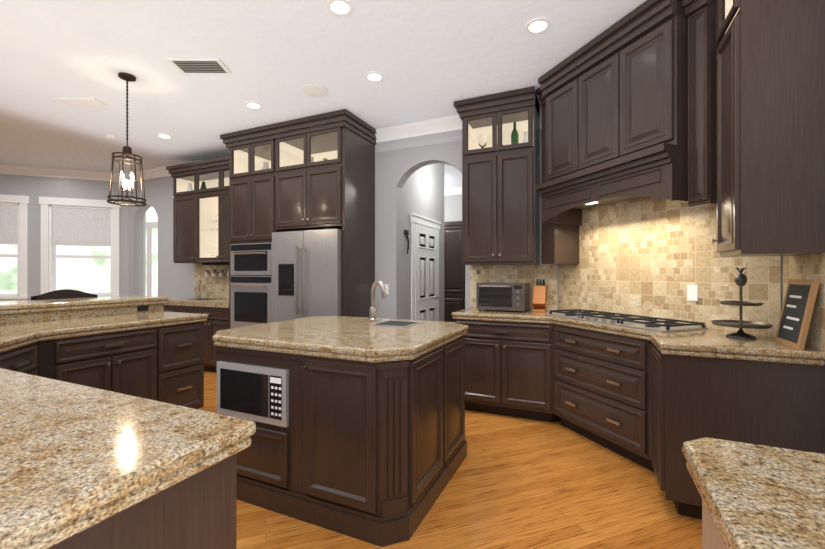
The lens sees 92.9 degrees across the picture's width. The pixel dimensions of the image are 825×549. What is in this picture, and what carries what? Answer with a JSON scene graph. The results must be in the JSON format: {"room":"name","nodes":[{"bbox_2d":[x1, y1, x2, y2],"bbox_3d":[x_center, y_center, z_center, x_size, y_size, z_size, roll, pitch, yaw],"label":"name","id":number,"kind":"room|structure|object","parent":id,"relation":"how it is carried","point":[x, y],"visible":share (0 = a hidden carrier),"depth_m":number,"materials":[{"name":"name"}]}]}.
{"room":"kitchen","nodes":[
{"label":"kitchen","id":0,"kind":"room"},
{"bbox_2d":[0,164,127,182],"bbox_3d":[-6.965,-1.681,6.099,4.250,0.133,0.100,0,0,-21],"label":"crown molding","id":1,"kind":"structure","parent":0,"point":[50,172],"depth_m":6.50,"materials":[{"name":"white"}]},
{"bbox_2d":[0,174,145,299],"bbox_3d":[-6.906,-0.225,6.255,4.470,3.050,0.150,0,0,-21],"label":"wall","id":2,"kind":"structure","parent":0,"point":[34,188],"depth_m":6.52,"materials":[{"name":"grey paint"}]},
{"bbox_2d":[0,194,29,301],"bbox_3d":[-6.806,-0.395,6.260,1.120,1.770,0.210,0,0,-21],"label":"window","id":3,"kind":"structure","parent":2,"relation":"in","point":[21,203],"depth_m":6.36,"materials":[{"name":"white wood"}]},
{"bbox_2d":[0,205,16,243],"bbox_3d":[-6.800,-0.805,6.242,0.800,0.630,0.044,0,0,-21],"label":"blind","id":4,"kind":"object","parent":3,"relation":"attached to","point":[8,224],"visible":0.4,"depth_m":6.33,"materials":[{"name":"fabric"}]},
{"bbox_2d":[39,197,120,296],"bbox_3d":[-5.635,-0.395,6.698,1.120,1.770,0.210,0,0,-21],"label":"window","id":5,"kind":"structure","parent":2,"relation":"in","point":[49,256],"depth_m":6.63,"materials":[{"name":"white wood"}]},
{"bbox_2d":[52,207,109,245],"bbox_3d":[-5.629,-0.805,6.680,0.800,0.630,0.044,0,0,-21],"label":"blind","id":6,"kind":"object","parent":5,"relation":"attached to","point":[79,227],"visible":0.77,"depth_m":6.66,"materials":[{"name":"fabric"}]},
{"bbox_2d":[0,0,646,187],"bbox_3d":[-3.319,-1.800,3.930,11.900,0.100,11.200,0,0,24],"label":"ceiling","id":7,"kind":"structure","parent":0,"point":[430,59],"depth_m":3.25,"materials":[{"name":"white paint"}]},
{"bbox_2d":[53,97,106,105],"bbox_3d":[-3.351,-1.742,3.956,0.400,0.015,0.170,0,0,-1],"label":"ceiling vent","id":8,"kind":"object","parent":7,"relation":"in","point":[77,101],"visible":1,"depth_m":3.94,"materials":[{"name":"white metal"}]},
{"bbox_2d":[105,134,116,139],"bbox_3d":[-3.803,-1.730,4.942,0.120,0.037,0.118,0,0,24],"label":"smoke detector","id":9,"kind":"object","parent":7,"relation":"attached to","point":[110,137],"visible":1,"depth_m":4.91,"materials":[{"name":"white plastic"}]},
{"bbox_2d":[107,72,146,206],"bbox_3d":[-2.514,-1.186,3.454,0.288,1.127,0.288,0,0,24],"label":"chandelier","id":10,"kind":"object","parent":7,"relation":"hanging from","point":[127,149],"visible":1,"depth_m":3.44,"materials":[{"name":"brown metal"}]},
{"bbox_2d":[156,133,171,138],"bbox_3d":[-3.132,-1.744,4.944,0.170,0.009,0.170,0,0,24],"label":"recessed light","id":11,"kind":"object","parent":7,"relation":"in","point":[165,136],"visible":0.96,"depth_m":4.94,"materials":[{"name":"white"}]},
{"bbox_2d":[167,58,230,73],"bbox_3d":[-1.779,-1.743,3.283,0.420,0.012,0.220,0,0,0],"label":"ceiling vent","id":12,"kind":"object","parent":7,"relation":"in","point":[197,66],"visible":0.98,"depth_m":3.27,"materials":[{"name":"white metal"}]},
{"bbox_2d":[245,101,261,108],"bbox_3d":[-1.641,-1.744,4.045,0.170,0.009,0.170,0,0,24],"label":"recessed light","id":13,"kind":"object","parent":7,"relation":"in","point":[252,105],"visible":0.98,"depth_m":4.04,"materials":[{"name":"white"}]},
{"bbox_2d":[301,84,326,96],"bbox_3d":[-0.931,-1.744,3.721,0.240,0.011,0.240,0,0,24],"label":"round speaker","id":14,"kind":"object","parent":7,"relation":"attached to","point":[313,90],"visible":0.96,"depth_m":3.70},
{"bbox_2d":[327,0,352,15],"bbox_3d":[-0.472,-1.744,2.556,0.170,0.009,0.170,0,0,24],"label":"recessed light","id":15,"kind":"object","parent":7,"relation":"in","point":[341,7],"visible":1,"depth_m":2.56,"materials":[{"name":"white"}]},
{"bbox_2d":[365,71,383,81],"bbox_3d":[-0.335,-1.744,3.461,0.170,0.009,0.170,0,0,24],"label":"recessed light","id":16,"kind":"object","parent":7,"relation":"in","point":[372,76],"visible":1,"depth_m":3.46,"materials":[{"name":"white"}]},
{"bbox_2d":[525,18,550,33],"bbox_3d":[0.881,-1.744,2.753,0.170,0.009,0.170,0,0,24],"label":"recessed light","id":17,"kind":"object","parent":7,"relation":"in","point":[537,25],"visible":1,"depth_m":2.75,"materials":[{"name":"white"}]},
{"bbox_2d":[129,107,557,318],"bbox_3d":[-1.730,-0.225,5.487,7.500,3.050,0.150,0,0,24],"label":"wall","id":18,"kind":"structure","parent":0,"point":[399,163],"depth_m":4.79,"materials":[{"name":"grey paint"}]},
{"bbox_2d":[146,222,157,295],"bbox_3d":[-4.488,0.190,6.864,0.500,2.220,0.050,0,0,24],"label":"door frame","id":19,"kind":"structure","parent":18,"relation":"attached to","point":[150,226],"depth_m":6.92,"materials":[{"name":"white wood"}]},
{"bbox_2d":[124,160,200,182],"bbox_3d":[-4.111,-1.681,6.434,1.980,0.133,0.100,0,0,24],"label":"crown molding","id":20,"kind":"structure","parent":18,"relation":"attached to","point":[159,172],"depth_m":6.53,"materials":[{"name":"white wood"}]},
{"bbox_2d":[166,156,228,263],"bbox_3d":[-2.861,-0.885,5.684,1.570,1.430,0.421,0,0,24],"label":"wall cabinet","id":21,"kind":"object","parent":18,"relation":"attached to","point":[195,237],"visible":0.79,"depth_m":5.69,"materials":[{"name":"brown wood"}]},
{"bbox_2d":[187,181,217,256],"bbox_3d":[-2.813,-0.787,5.704,1.350,1.190,0.104,0,0,24],"label":"glassware","id":22,"kind":"object","parent":21,"relation":"in","point":[212,218],"depth_m":5.77,"materials":[{"name":"clear glass"}]},
{"bbox_2d":[202,262,228,276],"bbox_3d":[-2.678,-0.067,5.647,0.700,0.203,0.276,0,0,24],"label":"glass rack","id":23,"kind":"object","parent":21,"relation":"attached to","point":[214,273],"visible":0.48,"depth_m":5.62,"materials":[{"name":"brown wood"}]},
{"bbox_2d":[194,264,228,298],"bbox_3d":[-2.745,0.095,5.859,1.505,0.529,0.010,0,0,24],"label":"backsplash","id":24,"kind":"structure","parent":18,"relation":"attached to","point":[215,287],"depth_m":6.01,"materials":[{"name":"tile"}]},
{"bbox_2d":[384,284,388,293],"bbox_3d":[-0.327,0.180,4.757,0.080,0.120,0.011,0,0,24],"label":"switch plate","id":25,"kind":"object","parent":18,"relation":"attached to","point":[386,288],"visible":0.55,"depth_m":4.75,"materials":[{"name":"white plastic"}]},
{"bbox_2d":[375,114,461,142],"bbox_3d":[0.074,-1.681,4.527,1.170,0.133,0.100,0,0,24],"label":"crown molding","id":26,"kind":"structure","parent":18,"relation":"attached to","point":[426,127],"depth_m":4.52,"materials":[{"name":"white"}]},
{"bbox_2d":[454,86,539,264],"bbox_3d":[0.859,-0.923,3.989,0.785,1.646,0.421,0,0,24],"label":"upper cabinet","id":27,"kind":"object","parent":18,"relation":"attached to","point":[500,209],"visible":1,"depth_m":3.85,"materials":[{"name":"brown wood"}]},
{"bbox_2d":[478,122,527,147],"bbox_3d":[0.951,-1.377,4.015,0.550,0.310,0.145,0,0,24],"label":"decor","id":28,"kind":"object","parent":27,"relation":"in","point":[514,133],"depth_m":3.93,"materials":[{"name":"green"}]},
{"bbox_2d":[470,265,557,309],"bbox_3d":[1.049,0.130,4.130,0.904,0.459,0.010,0,0,24],"label":"backsplash","id":29,"kind":"structure","parent":18,"relation":"attached to","point":[530,274],"depth_m":4.08,"materials":[{"name":"tile"}]},
{"bbox_2d":[402,163,440,320],"bbox_3d":[0.084,-0.225,5.501,0.150,3.050,1.380,0,0,24],"label":"wall","id":30,"kind":"structure","parent":0,"point":[423,191],"depth_m":5.28,"materials":[{"name":"grey paint"}]},
{"bbox_2d":[404,230,408,253],"bbox_3d":[-0.066,-0.410,4.942,0.036,0.300,0.100,0,0,24],"label":"rack","id":31,"kind":"object","parent":30,"relation":"attached to","point":[406,232],"visible":1,"depth_m":4.93,"materials":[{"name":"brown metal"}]},
{"bbox_2d":[410,213,440,320],"bbox_3d":[0.202,0.253,5.524,0.044,2.095,1.050,0,0,24],"label":"door frame","id":32,"kind":"structure","parent":30,"relation":"attached to","point":[423,221],"depth_m":5.14,"materials":[{"name":"white wood"}]},
{"bbox_2d":[415,224,439,320],"bbox_3d":[0.227,0.312,5.512,0.098,1.965,0.780,0,0,24],"label":"hall door","id":33,"kind":"structure","parent":30,"relation":"in","point":[426,297],"depth_m":5.46,"materials":[{"name":"white wood"}]},
{"bbox_2d":[441,164,444,321],"bbox_3d":[-1.352,-0.225,7.017,4.020,3.050,0.150,0,0,24],"label":"wall","id":34,"kind":"structure","parent":0,"point":[442,165],"depth_m":6.17,"materials":[{"name":"grey paint"}]},
{"bbox_2d":[198,371,701,548],"bbox_3d":[-3.319,1.350,3.930,11.900,0.100,11.200,0,0,24],"label":"floor","id":35,"kind":"structure","parent":0,"point":[518,483],"depth_m":2.20,"materials":[{"name":"brown wood"}]},
{"bbox_2d":[31,289,97,299],"bbox_3d":[-3.424,0.720,3.868,0.480,1.160,0.480,0,0,-42],"label":"dining chair","id":36,"kind":"object","parent":35,"relation":"on","point":[63,294],"visible":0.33,"depth_m":3.68,"materials":[{"name":"black wood"}]},
{"bbox_2d":[0,304,163,324],"bbox_3d":[-2.640,0.793,2.671,0.880,1.013,2.329,0,0,24],"label":"peninsula bar","id":37,"kind":"object","parent":35,"relation":"on","point":[7,319],"visible":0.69,"depth_m":3.20,"materials":[{"name":"beige stone"}]},
{"bbox_2d":[0,295,169,314],"bbox_3d":[-2.862,0.252,2.626,1.294,0.067,2.674,0,0,24],"label":"peninsula bar","id":38,"kind":"object","parent":37,"relation":"on","point":[24,306],"visible":1,"depth_m":3.24,"materials":[{"name":"stone"}]},
{"bbox_2d":[0,322,203,408],"bbox_3d":[-2.357,0.864,2.580,1.170,0.873,2.160,0,0,24],"label":"base cabinet","id":39,"kind":"object","parent":35,"relation":"on","point":[164,364],"visible":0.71,"depth_m":2.98,"materials":[{"name":"brown wood"}]},
{"bbox_2d":[0,311,207,352],"bbox_3d":[-2.359,0.393,2.580,1.226,0.065,2.221,0,0,24],"label":"countertop","id":40,"kind":"structure","parent":39,"relation":"on","point":[13,336],"depth_m":2.82,"materials":[{"name":"stone"}]},
{"bbox_2d":[48,453,236,548],"bbox_3d":[-1.479,0.864,0.751,1.745,0.873,1.240,0,0,24],"label":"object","id":41,"kind":"object","parent":35,"relation":"on","point":[198,510],"depth_m":0.82,"materials":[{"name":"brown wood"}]},
{"bbox_2d":[0,368,255,548],"bbox_3d":[-1.476,0.393,0.752,1.810,0.065,1.305,0,0,24],"label":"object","id":42,"kind":"object","parent":41,"relation":"on","point":[75,459],"visible":1,"depth_m":0.81,"materials":[{"name":"stone"}]},
{"bbox_2d":[164,305,228,372],"bbox_3d":[-2.882,0.864,5.558,1.505,0.873,0.665,0,0,24],"label":"wet bar","id":43,"kind":"object","parent":35,"relation":"on","point":[217,320],"visible":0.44,"depth_m":5.12,"materials":[{"name":"brown wood"}]},
{"bbox_2d":[164,297,228,307],"bbox_3d":[-2.877,0.391,5.569,1.505,0.069,0.644,0,0,24],"label":"countertop","id":44,"kind":"structure","parent":43,"relation":"on","point":[212,302],"depth_m":5.30,"materials":[{"name":"stone"}]},
{"bbox_2d":[197,280,202,298],"bbox_3d":[-3.148,0.216,5.803,0.163,0.286,0.142,0,0,24],"label":"bar faucet","id":45,"kind":"object","parent":44,"relation":"on","point":[199,291],"visible":1,"depth_m":5.82,"materials":[{"name":"silver metal"}]},
{"bbox_2d":[220,109,376,328],"bbox_3d":[-1.408,-0.223,4.851,1.875,3.046,0.731,0,0,24],"label":"tall cabinet","id":46,"kind":"object","parent":35,"relation":"on","point":[293,188],"visible":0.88,"depth_m":4.56,"materials":[{"name":"brown wood"}]},
{"bbox_2d":[230,276,271,328],"bbox_3d":[-1.859,0.378,5.037,0.682,0.725,0.687,0,0,24],"label":"oven","id":47,"kind":"object","parent":46,"relation":"in","point":[250,300],"visible":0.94,"depth_m":4.77,"materials":[{"name":"metal"}]},
{"bbox_2d":[230,242,271,274],"bbox_3d":[-1.859,-0.188,5.037,0.682,0.385,0.687,0,0,24],"label":"oven","id":48,"kind":"object","parent":46,"relation":"in","point":[251,259],"visible":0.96,"depth_m":4.77,"materials":[{"name":"metal"}]},
{"bbox_2d":[261,156,326,169],"bbox_3d":[-1.340,-1.372,4.951,1.520,0.300,0.180,0,0,24],"label":"glassware","id":49,"kind":"object","parent":46,"relation":"in","point":[265,165],"depth_m":5.19,"materials":[{"name":"white"}]},
{"bbox_2d":[272,229,341,321],"bbox_3d":[-1.091,0.405,4.659,0.916,1.790,0.758,0,0,24],"label":"fridge","id":50,"kind":"object","parent":35,"relation":"on","point":[306,273],"visible":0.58,"depth_m":4.34,"materials":[{"name":"metal"}]},
{"bbox_2d":[214,335,466,546],"bbox_3d":[-0.435,0.864,2.633,1.364,0.873,1.210,0,0,24],"label":"kitchen island","id":51,"kind":"object","parent":35,"relation":"on","point":[373,453],"visible":0.75,"depth_m":2.02,"materials":[{"name":"brown wood"}]},
{"bbox_2d":[217,361,288,426],"bbox_3d":[-0.831,0.672,2.432,0.532,0.307,0.463,0,0,24],"label":"microwave","id":52,"kind":"object","parent":51,"relation":"in","point":[258,393],"visible":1,"depth_m":2.21,"materials":[{"name":"silver metal"}]},
{"bbox_2d":[212,316,468,362],"bbox_3d":[-0.431,0.393,2.647,1.400,0.065,1.220,0,0,24],"label":"island countertop","id":53,"kind":"structure","parent":51,"relation":"on","point":[362,339],"depth_m":2.27,"materials":[{"name":"stone"}]},
{"bbox_2d":[369,280,385,321],"bbox_3d":[-0.260,0.201,2.972,0.186,0.316,0.144,0,0,24],"label":"island faucet","id":54,"kind":"object","parent":53,"relation":"on","point":[373,311],"visible":1,"depth_m":3.00,"materials":[{"name":"silver metal"}]},
{"bbox_2d":[370,320,423,326],"bbox_3d":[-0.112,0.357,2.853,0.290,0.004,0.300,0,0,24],"label":"island sink","id":55,"kind":"object","parent":53,"relation":"in","point":[393,323],"visible":0.98,"depth_m":2.86,"materials":[{"name":"metal"}]},
{"bbox_2d":[444,221,464,321],"bbox_3d":[0.615,0.140,7.740,1.060,2.320,0.544,0,0,24],"label":"tall cabinet","id":56,"kind":"object","parent":35,"relation":"on","point":[454,284],"visible":0.21,"depth_m":7.51,"materials":[{"name":"brown wood"}]},
{"bbox_2d":[455,319,560,421],"bbox_3d":[1.068,0.864,3.752,1.192,0.873,0.674,0,0,24],"label":"base cabinet","id":57,"kind":"object","parent":35,"relation":"on","point":[509,368],"visible":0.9,"depth_m":3.52,"materials":[{"name":"brown wood"}]},
{"bbox_2d":[554,324,654,472],"bbox_3d":[1.553,0.864,3.015,0.482,0.873,0.892,0,0,-21],"label":"base cabinet","id":58,"kind":"object","parent":35,"relation":"on","point":[601,388],"visible":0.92,"depth_m":2.85,"materials":[{"name":"brown wood"}]},
{"bbox_2d":[452,307,824,365],"bbox_3d":[1.277,0.393,3.059,2.206,0.065,1.761,0,0,24],"label":"countertop","id":59,"kind":"structure","parent":58,"relation":"on","point":[710,343],"depth_m":2.14,"materials":[{"name":"stone"}]},
{"bbox_2d":[476,282,529,311],"bbox_3d":[0.905,0.221,3.916,0.460,0.275,0.402,0,0,24],"label":"toaster oven","id":60,"kind":"object","parent":59,"relation":"on","point":[508,296],"visible":1,"depth_m":3.77,"materials":[{"name":"silver metal"}]},
{"bbox_2d":[533,279,546,311],"bbox_3d":[1.244,0.203,3.828,0.110,0.311,0.218,0,0,24],"label":"knife block","id":61,"kind":"object","parent":59,"relation":"on","point":[539,296],"visible":1,"depth_m":3.78,"materials":[{"name":"brown wood"}]},
{"bbox_2d":[544,309,707,331],"bbox_3d":[1.554,0.338,3.018,0.420,0.042,1.100,0,0,-21],"label":"cooktop","id":62,"kind":"object","parent":59,"relation":"in","point":[641,322],"visible":1,"depth_m":2.81,"materials":[{"name":"metal"}]},
{"bbox_2d":[711,267,772,338],"bbox_3d":[1.879,0.158,2.243,0.274,0.400,0.274,0,0,24],"label":"tiered stand","id":63,"kind":"object","parent":59,"relation":"on","point":[740,282],"visible":1,"depth_m":2.23,"materials":[{"name":"grey metal"}]},
{"bbox_2d":[774,279,819,350],"bbox_3d":[1.921,0.193,1.965,0.077,0.338,0.270,0,0,24],"label":"chalkboard","id":64,"kind":"object","parent":59,"relation":"on","point":[796,313],"visible":1,"depth_m":1.93,"materials":[{"name":"brown wood"}]},
{"bbox_2d":[702,499,726,548],"bbox_3d":[0.665,0.864,0.016,0.773,0.873,1.480,0,0,24],"label":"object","id":65,"kind":"object","parent":35,"relation":"on","point":[711,538],"depth_m":0.77,"materials":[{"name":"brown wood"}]},
{"bbox_2d":[682,437,824,548],"bbox_3d":[0.656,0.393,0.025,0.814,0.065,1.550,0,0,24],"label":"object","id":66,"kind":"object","parent":65,"relation":"on","point":[755,496],"visible":1,"depth_m":0.65,"materials":[{"name":"stone"}]},
{"bbox_2d":[649,343,824,518],"bbox_3d":[1.786,0.864,2.314,0.659,0.873,0.766,0,0,24],"label":"base cabinet","id":67,"kind":"object","parent":35,"relation":"on","point":[776,404],"visible":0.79,"depth_m":1.99,"materials":[{"name":"brown wood"}]},
{"bbox_2d":[445,194,461,221],"bbox_3d":[-0.125,-0.225,8.491,5.030,3.050,0.150,0,0,24],"label":"wall","id":68,"kind":"structure","parent":0,"point":[453,203],"depth_m":7.97,"materials":[{"name":"grey paint"}]},
{"bbox_2d":[444,187,461,195],"bbox_3d":[-0.177,-1.681,8.378,4.730,0.133,0.100,0,0,24],"label":"crown molding","id":69,"kind":"structure","parent":68,"relation":"attached to","point":[455,190],"depth_m":7.92,"materials":[{"name":"white wood"}]},
{"bbox_2d":[558,256,784,336],"bbox_3d":[1.857,-0.225,3.121,0.150,3.050,2.178,0,0,-21],"label":"wall","id":70,"kind":"structure","parent":0,"point":[713,329],"depth_m":2.34,"materials":[{"name":"grey"}]},
{"bbox_2d":[536,88,578,263],"bbox_3d":[1.364,-0.923,3.684,0.350,1.646,0.177,0,0,-21],"label":"upper cabinet","id":71,"kind":"object","parent":70,"relation":"attached to","point":[560,244],"visible":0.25,"depth_m":3.63,"materials":[{"name":"brown wood"}]},
{"bbox_2d":[536,0,687,225],"bbox_3d":[1.538,-1.101,3.011,0.495,1.291,1.198,0,0,-21],"label":"range hood","id":72,"kind":"object","parent":70,"relation":"attached to","point":[616,94],"visible":0.94,"depth_m":2.74,"materials":[{"name":"brown wood"}]},
{"bbox_2d":[559,197,781,336],"bbox_3d":[1.785,-0.221,3.079,0.010,1.159,1.806,0,0,-21],"label":"backsplash","id":73,"kind":"structure","parent":70,"relation":"attached to","point":[648,256],"depth_m":2.90,"materials":[{"name":"tile"}]},
{"bbox_2d":[687,285,697,300],"bbox_3d":[1.922,0.125,2.690,0.005,0.110,0.070,0,0,-21],"label":"outlet","id":74,"kind":"object","parent":73,"relation":"attached to","point":[692,292],"visible":1,"depth_m":2.69,"materials":[{"name":"white plastic"}]},
{"bbox_2d":[682,0,719,208],"bbox_3d":[1.830,-1.083,2.409,0.370,1.326,0.127,0,0,-21],"label":"wall cabinet","id":75,"kind":"object","parent":70,"relation":"attached to","point":[703,44],"visible":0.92,"depth_m":2.35,"materials":[{"name":"brown wood"}]},
{"bbox_2d":[711,0,824,256],"bbox_3d":[1.782,-0.923,2.004,0.412,1.646,0.415,0,0,24],"label":"upper cabinet","id":76,"kind":"object","parent":70,"relation":"attached to","point":[770,127],"visible":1,"depth_m":1.88,"materials":[{"name":"brown wood"}]},
{"bbox_3d":[0.962,-0.225,-0.482,0.150,3.050,6.320,0,0,24],"label":"wall","id":77,"kind":"structure","parent":0,"visible":0},
{"bbox_2d":[783,253,824,351],"bbox_3d":[1.979,0.130,1.947,0.010,0.459,0.585,0,0,24],"label":"backsplash","id":78,"kind":"structure","parent":77,"relation":"attached to","point":[810,266],"depth_m":1.91,"materials":[{"name":"tile"}]},
{"label":"outside","id":79,"kind":"structure","parent":0,"visible":0},
{"bbox_2d":[0,207,157,295],"bbox_3d":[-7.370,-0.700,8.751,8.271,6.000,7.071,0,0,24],"label":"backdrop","id":80,"kind":"structure","parent":79,"point":[104,285],"depth_m":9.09,"materials":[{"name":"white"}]}
]}

